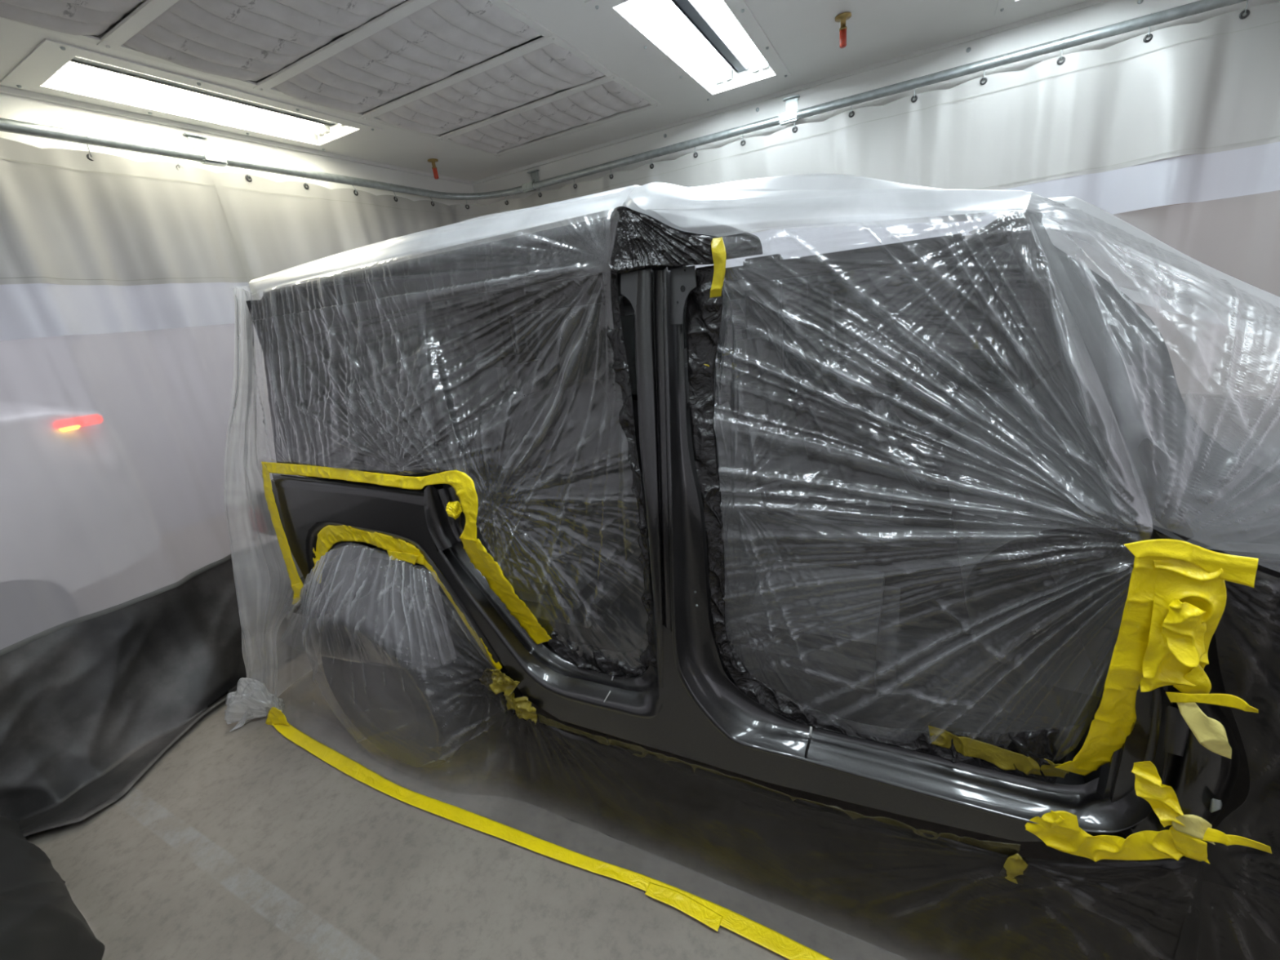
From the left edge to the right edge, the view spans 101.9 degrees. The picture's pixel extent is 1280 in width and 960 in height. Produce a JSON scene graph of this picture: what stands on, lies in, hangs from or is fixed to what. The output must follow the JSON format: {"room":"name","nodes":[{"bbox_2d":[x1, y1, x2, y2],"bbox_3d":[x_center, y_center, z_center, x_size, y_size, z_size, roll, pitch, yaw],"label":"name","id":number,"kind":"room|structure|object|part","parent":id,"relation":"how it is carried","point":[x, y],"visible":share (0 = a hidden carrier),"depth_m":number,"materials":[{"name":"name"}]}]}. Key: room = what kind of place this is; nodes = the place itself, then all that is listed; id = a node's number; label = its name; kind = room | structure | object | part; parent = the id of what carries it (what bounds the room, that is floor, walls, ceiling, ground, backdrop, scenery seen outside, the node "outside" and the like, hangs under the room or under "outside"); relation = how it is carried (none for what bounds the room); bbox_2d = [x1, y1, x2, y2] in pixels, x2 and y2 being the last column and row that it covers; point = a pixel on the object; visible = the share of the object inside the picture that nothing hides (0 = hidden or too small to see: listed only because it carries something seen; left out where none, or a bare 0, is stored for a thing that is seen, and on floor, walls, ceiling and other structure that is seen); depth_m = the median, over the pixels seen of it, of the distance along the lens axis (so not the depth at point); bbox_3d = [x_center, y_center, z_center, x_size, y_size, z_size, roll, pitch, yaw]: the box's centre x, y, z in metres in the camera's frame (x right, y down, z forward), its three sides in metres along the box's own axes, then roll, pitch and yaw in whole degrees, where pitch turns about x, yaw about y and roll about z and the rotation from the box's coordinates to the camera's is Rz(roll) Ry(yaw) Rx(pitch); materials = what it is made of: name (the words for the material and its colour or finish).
{"room":"auto repair garage","nodes":[
{"label":"auto repair garage","id":0,"kind":"room"},
{"bbox_2d":[0,282,231,341],"bbox_3d":[-5.020,-1.592,5.636,0.200,4.000,14.000,3,21,27],"label":"wall","id":1,"kind":"structure","parent":0,"point":[199,282],"depth_m":4.73,"materials":[{"name":"paint"}]},
{"bbox_2d":[0,28,476,205],"bbox_3d":[-2.386,-1.832,2.698,0.060,0.778,4.200,3,21,27],"label":"wall","id":2,"kind":"structure","parent":0,"point":[11,107],"depth_m":2.71,"materials":[{"name":"white paint"}]},
{"bbox_2d":[0,0,1088,181],"bbox_3d":[0.750,-1.700,1.083,7.000,0.030,4.200,3,21,27],"label":"ceiling","id":3,"kind":"structure","parent":0,"point":[804,33],"depth_m":2.64,"materials":[{"name":"white paint"}]},
{"bbox_2d":[0,0,146,35],"bbox_3d":[-1.549,-1.518,1.424,1.245,0.052,0.504,3,21,27],"label":"filter","id":4,"kind":"object","parent":3,"relation":"attached to","point":[73,17],"visible":1,"depth_m":1.74,"materials":[{"name":"white fabric"}]},
{"bbox_2d":[0,38,382,151],"bbox_3d":[-2.067,-1.884,2.567,0.520,0.120,1.420,3,21,27],"label":"strip light","id":5,"kind":"object","parent":3,"relation":"attached to","point":[55,64],"visible":0.89,"depth_m":2.45,"materials":[{"name":"white glass"}]},
{"bbox_3d":[-1.799,-2.094,3.072,0.380,0.105,0.003,3,21,27],"label":"plate","id":6,"kind":"part","parent":5,"relation":"part of","materials":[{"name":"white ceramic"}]},
{"bbox_2d":[122,0,407,81],"bbox_3d":[-1.310,-1.700,1.881,1.244,0.053,0.504,3,21,27],"label":"filter","id":7,"kind":"object","parent":3,"relation":"attached to","point":[242,40],"visible":0.97,"depth_m":1.95,"materials":[{"name":"white fabric"}]},
{"bbox_2d":[0,0,661,156],"bbox_3d":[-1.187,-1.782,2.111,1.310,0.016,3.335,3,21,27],"label":"trim","id":8,"kind":"structure","parent":3,"relation":"attached to","point":[148,11],"depth_m":2.32,"materials":[{"name":"white metal"}]},
{"bbox_2d":[273,0,541,113],"bbox_3d":[-1.067,-1.882,2.335,1.246,0.052,0.503,3,21,27],"label":"filter","id":9,"kind":"object","parent":3,"relation":"attached to","point":[442,38],"visible":0.94,"depth_m":2.27,"materials":[{"name":"white fabric"}]},
{"bbox_2d":[427,158,439,179],"bbox_3d":[-1.479,-2.238,3.741,0.072,0.120,0.072,3,21,27],"label":"sprinkler","id":10,"kind":"object","parent":3,"relation":"attached to","point":[433,161],"visible":1,"depth_m":3.73,"materials":[{"name":"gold metal"}]},
{"bbox_2d":[375,42,604,134],"bbox_3d":[-0.826,-2.064,2.790,1.245,0.053,0.504,3,21,27],"label":"filter","id":11,"kind":"object","parent":3,"relation":"attached to","point":[548,69],"visible":0.91,"depth_m":2.72,"materials":[{"name":"white fabric"}]},
{"bbox_2d":[445,75,648,153],"bbox_3d":[-0.583,-2.247,3.244,1.246,0.053,0.503,3,21,27],"label":"filter","id":12,"kind":"object","parent":3,"relation":"attached to","point":[608,99],"visible":0.89,"depth_m":3.17,"materials":[{"name":"white fabric"}]},
{"bbox_2d":[584,0,791,102],"bbox_3d":[0.327,-2.161,2.517,0.520,0.120,1.440,3,21,27],"label":"strip light","id":13,"kind":"object","parent":3,"relation":"attached to","point":[722,44],"visible":1,"depth_m":2.55,"materials":[{"name":"white glass"}]},
{"bbox_3d":[0.600,-2.374,3.029,0.380,0.105,0.003,3,21,27],"label":"plate","id":14,"kind":"part","parent":13,"relation":"part of","materials":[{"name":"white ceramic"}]},
{"bbox_2d":[835,11,851,48],"bbox_3d":[0.949,-2.095,2.426,0.072,0.120,0.072,3,21,27],"label":"sprinkler","id":15,"kind":"object","parent":3,"relation":"attached to","point":[842,17],"visible":1,"depth_m":2.41,"materials":[{"name":"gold metal"}]},
{"bbox_2d":[994,0,1043,15],"bbox_3d":[1.661,-2.096,1.834,0.520,0.120,1.440,3,21,27],"label":"strip light","id":16,"kind":"object","parent":3,"relation":"attached to","point":[1003,6],"visible":1,"depth_m":2.49,"materials":[{"name":"white glass"}]},
{"bbox_2d":[25,637,1137,959],"bbox_3d":[1.530,0.648,3.050,18.000,0.100,14.000,3,21,27],"label":"floor","id":17,"kind":"structure","parent":0,"point":[242,842],"depth_m":1.76,"materials":[{"name":"concrete"}]},
{"bbox_2d":[265,706,289,726],"bbox_3d":[-1.741,1.136,2.477,0.178,0.122,0.018,0,19,19],"label":"tape","id":18,"kind":"object","parent":17,"relation":"on","point":[275,716],"visible":1,"depth_m":2.47,"materials":[{"name":"yellow paper"}]},
{"bbox_2d":[271,723,832,959],"bbox_3d":[-0.420,1.240,1.802,3.234,0.004,0.124,3,21,27],"label":"tape","id":19,"kind":"object","parent":17,"relation":"on","point":[749,929],"visible":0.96,"depth_m":1.78,"materials":[{"name":"yellow paper"}]},
{"bbox_2d":[644,882,723,931],"bbox_3d":[0.127,1.257,1.540,0.239,0.003,0.049,4,21,29],"label":"tape","id":20,"kind":"object","parent":19,"relation":"on","point":[673,898],"visible":1,"depth_m":1.54,"materials":[{"name":"yellow paper"}]},
{"bbox_2d":[242,204,1279,861],"bbox_3d":[0.602,0.046,1.954,4.665,1.941,1.845,3,21,27],"label":"car","id":21,"kind":"object","parent":17,"relation":"on","point":[853,491],"visible":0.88,"depth_m":1.76,"materials":[{"name":"black paint"}]},
{"bbox_2d":[242,488,283,535],"bbox_3d":[-1.713,0.148,2.389,0.160,0.200,0.138,3,21,27],"label":"tail lamp","id":22,"kind":"object","parent":21,"relation":"attached to","point":[264,524],"depth_m":2.33,"materials":[{"name":"plastic"}]},
{"bbox_2d":[224,286,322,731],"bbox_3d":[-1.424,-0.018,2.843,0.698,1.955,1.892,3,21,27],"label":"film","id":23,"kind":"object","parent":21,"relation":"attached to","point":[257,695],"visible":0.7,"depth_m":2.49,"materials":[{"name":"clear plastic"}]},
{"bbox_2d":[261,461,306,597],"bbox_3d":[-1.488,0.234,2.165,0.135,0.647,0.020,3,21,27],"label":"tape","id":24,"kind":"object","parent":21,"relation":"attached to","point":[295,579],"visible":0.97,"depth_m":2.15,"materials":[{"name":"yellow paper"}]},
{"bbox_2d":[290,582,305,604],"bbox_3d":[-1.488,0.498,2.257,0.155,0.134,0.010,3,21,27],"label":"tape","id":25,"kind":"object","parent":21,"relation":"attached to","point":[296,588],"visible":0.91,"depth_m":2.25,"materials":[{"name":"yellow paper"}]},
{"bbox_2d":[312,524,424,583],"bbox_3d":[-1.079,0.320,2.002,0.758,0.319,0.012,3,21,27],"label":"tape","id":26,"kind":"object","parent":21,"relation":"attached to","point":[330,535],"visible":0.96,"depth_m":1.96,"materials":[{"name":"yellow paper"}]},
{"bbox_2d":[262,462,478,542],"bbox_3d":[-0.987,0.060,1.832,1.140,0.232,0.019,3,21,27],"label":"tape","id":27,"kind":"object","parent":21,"relation":"attached to","point":[463,484],"visible":1,"depth_m":1.68,"materials":[{"name":"yellow paper"}]},
{"bbox_2d":[386,550,418,564],"bbox_3d":[-0.841,0.278,1.850,0.167,0.044,0.005,3,21,27],"label":"tape","id":28,"kind":"object","parent":21,"relation":"attached to","point":[409,557],"visible":1,"depth_m":1.85,"materials":[{"name":"yellow paper"}]},
{"bbox_2d":[445,501,462,519],"bbox_3d":[-0.588,0.095,1.643,0.049,0.059,0.050,3,21,27],"label":"tape","id":29,"kind":"object","parent":21,"relation":"attached to","point":[453,509],"visible":1,"depth_m":1.62,"materials":[{"name":"yellow paper"}]},
{"bbox_2d":[422,554,502,670],"bbox_3d":[-0.636,0.469,1.828,0.293,0.457,0.005,3,21,27],"label":"tape","id":30,"kind":"object","parent":21,"relation":"attached to","point":[477,639],"visible":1,"depth_m":1.82,"materials":[{"name":"yellow paper"}]},
{"bbox_2d":[488,669,519,696],"bbox_3d":[-0.507,0.708,1.828,0.210,0.098,0.042,4,21,30],"label":"tape","id":31,"kind":"object","parent":21,"relation":"attached to","point":[502,682],"visible":0.7,"depth_m":1.82,"materials":[{"name":"yellow paper"}]},
{"bbox_2d":[460,537,551,644],"bbox_3d":[-0.450,0.376,1.713,0.239,0.436,0.098,1,20,22],"label":"tape","id":32,"kind":"object","parent":21,"relation":"attached to","point":[482,560],"visible":1,"depth_m":1.71,"materials":[{"name":"yellow paper"}]},
{"bbox_2d":[249,184,764,677],"bbox_3d":[-0.376,-0.289,2.272,1.977,1.473,1.517,3,21,27],"label":"film","id":33,"kind":"object","parent":21,"relation":"attached to","point":[637,241],"visible":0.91,"depth_m":1.64,"materials":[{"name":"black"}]},
{"bbox_2d":[504,692,537,723],"bbox_3d":[-0.417,0.798,1.815,0.142,0.101,0.034,3,21,27],"label":"tape","id":34,"kind":"object","parent":21,"relation":"attached to","point":[523,708],"visible":1,"depth_m":1.80,"materials":[{"name":"yellow paper"}]},
{"bbox_3d":[-0.409,-0.079,2.444,0.280,0.620,1.250,3,21,27],"label":"seat","id":35,"kind":"part","parent":21,"relation":"part of","materials":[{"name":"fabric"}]},
{"bbox_3d":[-0.295,0.466,1.703,0.824,0.507,0.116,3,21,27],"label":"door frame","id":36,"kind":"part","parent":21,"relation":"part of","materials":[{"name":"black paint"}]},
{"bbox_3d":[-0.239,0.432,1.627,2.766,0.811,0.050,3,21,27],"label":"panel","id":37,"kind":"part","parent":21,"relation":"part of","materials":[{"name":"black paint"}]},
{"bbox_2d":[709,237,726,297],"bbox_3d":[0.168,-0.466,1.139,0.051,0.121,0.014,8,23,37],"label":"tape","id":38,"kind":"object","parent":21,"relation":"attached to","point":[718,250],"visible":1,"depth_m":1.13,"materials":[{"name":"yellow paper"}]},
{"bbox_3d":[0.259,0.096,1.679,0.280,0.620,0.500,3,21,27],"label":"seat","id":39,"kind":"part","parent":21,"relation":"part of","materials":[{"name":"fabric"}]},
{"bbox_3d":[0.184,-0.973,2.582,2.430,0.080,0.110,3,21,27],"label":"roof rail","id":40,"kind":"part","parent":21,"relation":"part of","materials":[{"name":"black metal"}]},
{"bbox_3d":[0.613,-0.171,2.345,0.280,0.620,0.500,3,21,27],"label":"seat","id":41,"kind":"part","parent":21,"relation":"part of","materials":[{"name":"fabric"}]},
{"bbox_2d":[537,713,1020,855],"bbox_3d":[0.252,0.842,1.498,1.376,0.104,0.017,3,21,27],"label":"tape","id":42,"kind":"object","parent":21,"relation":"attached to","point":[1006,848],"visible":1,"depth_m":1.38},
{"bbox_2d":[280,532,1279,959],"bbox_3d":[0.178,0.658,1.364,4.569,1.246,0.196,3,21,27],"label":"film","id":43,"kind":"object","parent":21,"relation":"attached to","point":[948,899],"visible":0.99,"depth_m":1.26,"materials":[{"name":"clear plastic"}]},
{"bbox_3d":[0.548,0.438,1.661,0.500,0.160,0.500,3,21,27],"label":"seat","id":44,"kind":"part","parent":21,"relation":"part of","materials":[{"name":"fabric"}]},
{"bbox_3d":[0.455,-0.097,2.909,2.690,0.800,0.050,3,21,27],"label":"panel","id":45,"kind":"part","parent":21,"relation":"part of","materials":[{"name":"clear plastic"}]},
{"bbox_3d":[0.903,0.171,2.327,0.500,0.160,0.500,3,21,27],"label":"seat","id":46,"kind":"part","parent":21,"relation":"part of","materials":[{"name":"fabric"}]},
{"bbox_3d":[0.555,0.121,1.187,1.019,1.262,0.245,3,21,27],"label":"door frame","id":47,"kind":"part","parent":21,"relation":"part of","materials":[{"name":"black paint"}]},
{"bbox_2d":[626,173,1279,783],"bbox_3d":[1.350,-0.177,1.387,2.396,1.423,1.537,3,21,27],"label":"film","id":48,"kind":"object","parent":21,"relation":"attached to","point":[1140,262],"visible":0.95,"depth_m":1.29,"materials":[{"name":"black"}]},
{"bbox_2d":[928,725,1069,777],"bbox_3d":[0.823,0.635,1.206,0.272,0.070,0.020,5,22,32],"label":"tape","id":49,"kind":"object","parent":21,"relation":"attached to","point":[1004,759],"visible":1,"depth_m":1.21,"materials":[{"name":"yellow paper"}]},
{"bbox_2d":[1003,853,1028,884],"bbox_3d":[0.854,0.891,1.185,0.050,0.098,0.013,3,21,27],"label":"tape","id":50,"kind":"object","parent":21,"relation":"attached to","point":[1015,865],"visible":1,"depth_m":1.18,"materials":[{"name":"yellow paper"}]},
{"bbox_3d":[1.119,-0.416,1.496,0.311,0.610,1.526,3,21,27],"label":"windshield frame","id":51,"kind":"part","parent":21,"relation":"part of","materials":[{"name":"clear plastic"}]},
{"bbox_2d":[1054,556,1170,775],"bbox_3d":[0.897,0.377,0.985,0.103,0.588,0.102,3,21,27],"label":"tape","id":52,"kind":"object","parent":21,"relation":"attached to","point":[1115,717],"visible":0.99,"depth_m":0.95,"materials":[{"name":"yellow paper"}]},
{"bbox_2d":[1140,559,1226,692],"bbox_3d":[0.893,0.245,0.864,0.098,0.288,0.029,4,22,31],"label":"tape","id":53,"kind":"object","parent":52,"relation":"attached to","point":[1184,581],"visible":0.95,"depth_m":0.85,"materials":[{"name":"yellow paper"}]},
{"bbox_2d":[1161,597,1206,667],"bbox_3d":[0.891,0.248,0.843,0.061,0.110,0.032,3,21,27],"label":"tape","id":54,"kind":"object","parent":53,"relation":"attached to","point":[1183,628],"visible":1,"depth_m":0.85,"materials":[{"name":"yellow paper"}]},
{"bbox_2d":[1124,538,1258,587],"bbox_3d":[0.868,0.127,0.825,0.153,0.059,0.016,6,22,33],"label":"tape","id":55,"kind":"object","parent":53,"relation":"attached to","point":[1241,570],"visible":1,"depth_m":0.82,"materials":[{"name":"yellow paper"}]},
{"bbox_2d":[1173,664,1211,693],"bbox_3d":[0.943,0.342,0.884,0.042,0.075,0.014,8,23,37],"label":"tape","id":56,"kind":"object","parent":53,"relation":"attached to","point":[1197,676],"visible":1,"depth_m":0.88,"materials":[{"name":"yellow paper"}]},
{"bbox_2d":[1165,691,1258,713],"bbox_3d":[0.952,0.373,0.868,0.008,0.058,0.103,-19,22,-31],"label":"tape","id":57,"kind":"object","parent":56,"relation":"attached to","point":[1222,700],"visible":1,"depth_m":0.86,"materials":[{"name":"yellow paper"}]},
{"bbox_2d":[1176,702,1231,759],"bbox_3d":[0.958,0.423,0.883,0.016,0.081,0.076,-17,21,-28],"label":"tape","id":58,"kind":"object","parent":57,"relation":"attached to","point":[1210,733],"visible":1,"depth_m":0.88,"materials":[{"name":"beige paper"}]},
{"bbox_2d":[1025,812,1209,863],"bbox_3d":[0.965,0.736,1.061,0.281,0.155,0.026,3,21,27],"label":"tape","id":59,"kind":"object","parent":21,"relation":"attached to","point":[1147,845],"visible":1,"depth_m":1.07,"materials":[{"name":"yellow paper"}]},
{"bbox_2d":[1049,809,1079,832],"bbox_3d":[0.891,0.717,1.087,0.051,0.058,0.011,4,21,30],"label":"tape","id":60,"kind":"object","parent":59,"relation":"attached to","point":[1071,823],"visible":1,"depth_m":1.08,"materials":[{"name":"yellow paper"}]},
{"bbox_2d":[1170,830,1207,861],"bbox_3d":[1.045,0.696,0.987,0.067,0.071,0.014,1,20,24],"label":"tape","id":61,"kind":"object","parent":59,"relation":"attached to","point":[1189,847],"visible":0.94,"depth_m":0.99,"materials":[{"name":"yellow paper"}]},
{"bbox_2d":[1131,760,1185,827],"bbox_3d":[0.954,0.577,0.952,0.086,0.154,0.038,3,21,27],"label":"tape","id":62,"kind":"object","parent":21,"relation":"attached to","point":[1162,798],"visible":1,"depth_m":0.96,"materials":[{"name":"yellow paper"}]},
{"bbox_2d":[1171,814,1215,844],"bbox_3d":[1.005,0.628,0.937,0.058,0.066,0.021,9,24,40],"label":"tape","id":63,"kind":"object","parent":62,"relation":"attached to","point":[1196,826],"visible":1,"depth_m":0.93,"materials":[{"name":"beige paper"}]},
{"bbox_2d":[1168,826,1271,853],"bbox_3d":[1.023,0.636,0.918,0.014,0.068,0.116,-21,23,-37],"label":"tape","id":64,"kind":"object","parent":62,"relation":"attached to","point":[1211,834],"visible":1,"depth_m":0.90,"materials":[{"name":"yellow paper"}]},
{"bbox_2d":[1039,242,1279,547],"bbox_3d":[1.117,-0.068,0.864,0.807,0.765,0.249,3,21,27],"label":"windshield","id":65,"kind":"object","parent":21,"relation":"attached to","point":[1222,496],"visible":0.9,"depth_m":0.95},
{"bbox_2d":[1180,393,1279,545],"bbox_3d":[1.861,-0.023,1.260,1.280,0.259,1.520,3,21,27],"label":"hood","id":66,"kind":"object","parent":21,"relation":"attached to","point":[1248,427],"depth_m":1.35,"materials":[{"name":"black paint"}]},
{"bbox_2d":[472,0,1279,204],"bbox_3d":[1.696,-2.388,2.863,7.000,0.778,0.060,3,21,27],"label":"wall","id":67,"kind":"structure","parent":0,"point":[1113,11],"depth_m":3.00,"materials":[{"name":"white paint"}]},
{"bbox_2d":[0,0,1111,185],"bbox_3d":[0.753,-1.676,1.091,7.000,0.022,4.200,3,21,27],"label":"curtain rail","id":68,"kind":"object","parent":67,"relation":"attached to","point":[5,90],"depth_m":2.95,"materials":[{"name":"grey metal"}]},
{"bbox_2d":[0,0,1247,199],"bbox_3d":[0.749,-1.592,1.199,6.900,0.154,4.080,3,21,27],"label":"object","id":69,"kind":"object","parent":67,"relation":"attached to","point":[198,153],"visible":1,"depth_m":2.79,"materials":[{"name":"metal"}]},
{"bbox_2d":[0,135,329,837],"bbox_3d":[-2.361,-0.091,2.217,0.520,2.701,1.982,3,21,27],"label":"curtain","id":70,"kind":"object","parent":69,"relation":"hanging from","point":[120,624],"visible":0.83,"depth_m":2.42,"materials":[{"name":"white plastic"}]},
{"bbox_3d":[-2.634,-1.037,1.982,0.151,0.560,1.977,3,21,27],"label":"white panel","id":71,"kind":"part","parent":70,"relation":"part of","materials":[{"name":"plastic"}]},
{"bbox_3d":[-2.504,0.002,2.328,0.094,1.225,1.977,3,21,27],"label":"clear panel","id":72,"kind":"part","parent":70,"relation":"part of","materials":[{"name":"plastic"}]},
{"bbox_2d":[216,161,500,299],"bbox_3d":[-1.601,-0.734,3.851,0.308,2.702,2.017,5,22,32],"label":"curtain","id":73,"kind":"object","parent":69,"relation":"hanging from","point":[283,225],"visible":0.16,"depth_m":3.18,"materials":[{"name":"white plastic"}]},
{"bbox_2d":[496,0,1279,396],"bbox_3d":[1.888,-0.921,3.131,6.536,2.702,0.240,3,21,27],"label":"curtain","id":74,"kind":"object","parent":69,"relation":"hanging from","point":[1208,91],"visible":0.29,"depth_m":2.66,"materials":[{"name":"white plastic"}]},
{"bbox_3d":[1.781,-1.863,2.832,6.536,0.560,0.174,3,21,27],"label":"white panel","id":75,"kind":"part","parent":74,"relation":"part of","materials":[{"name":"plastic"}]},
{"bbox_3d":[1.915,-0.827,3.185,6.529,1.225,0.109,3,21,27],"label":"clear panel","id":76,"kind":"part","parent":74,"relation":"part of","materials":[{"name":"plastic"}]},
{"bbox_2d":[663,0,1143,137],"bbox_3d":[1.288,-2.351,3.058,2.523,0.024,0.012,3,21,27],"label":"trim","id":77,"kind":"structure","parent":67,"relation":"attached to","point":[1139,2],"depth_m":2.81,"materials":[{"name":"metal"}]},
{"bbox_2d":[1030,154,1191,213],"bbox_3d":[3.998,-2.606,5.360,16.000,4.000,0.200,3,21,27],"label":"wall","id":78,"kind":"structure","parent":0,"point":[1188,154],"depth_m":4.79,"materials":[{"name":"white plastic"}]},
{"bbox_3d":[-0.190,-0.968,-0.683,7.000,0.778,0.060,3,21,27],"label":"wall","id":79,"kind":"structure","parent":0,"visible":0},
{"bbox_2d":[0,815,104,959],"bbox_3d":[0.071,0.377,0.044,6.680,2.634,0.418,3,21,27],"label":"curtain","id":80,"kind":"object","parent":79,"relation":"hanging from","point":[40,919],"visible":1,"depth_m":1.51,"materials":[{"name":"black plastic"}]}
]}

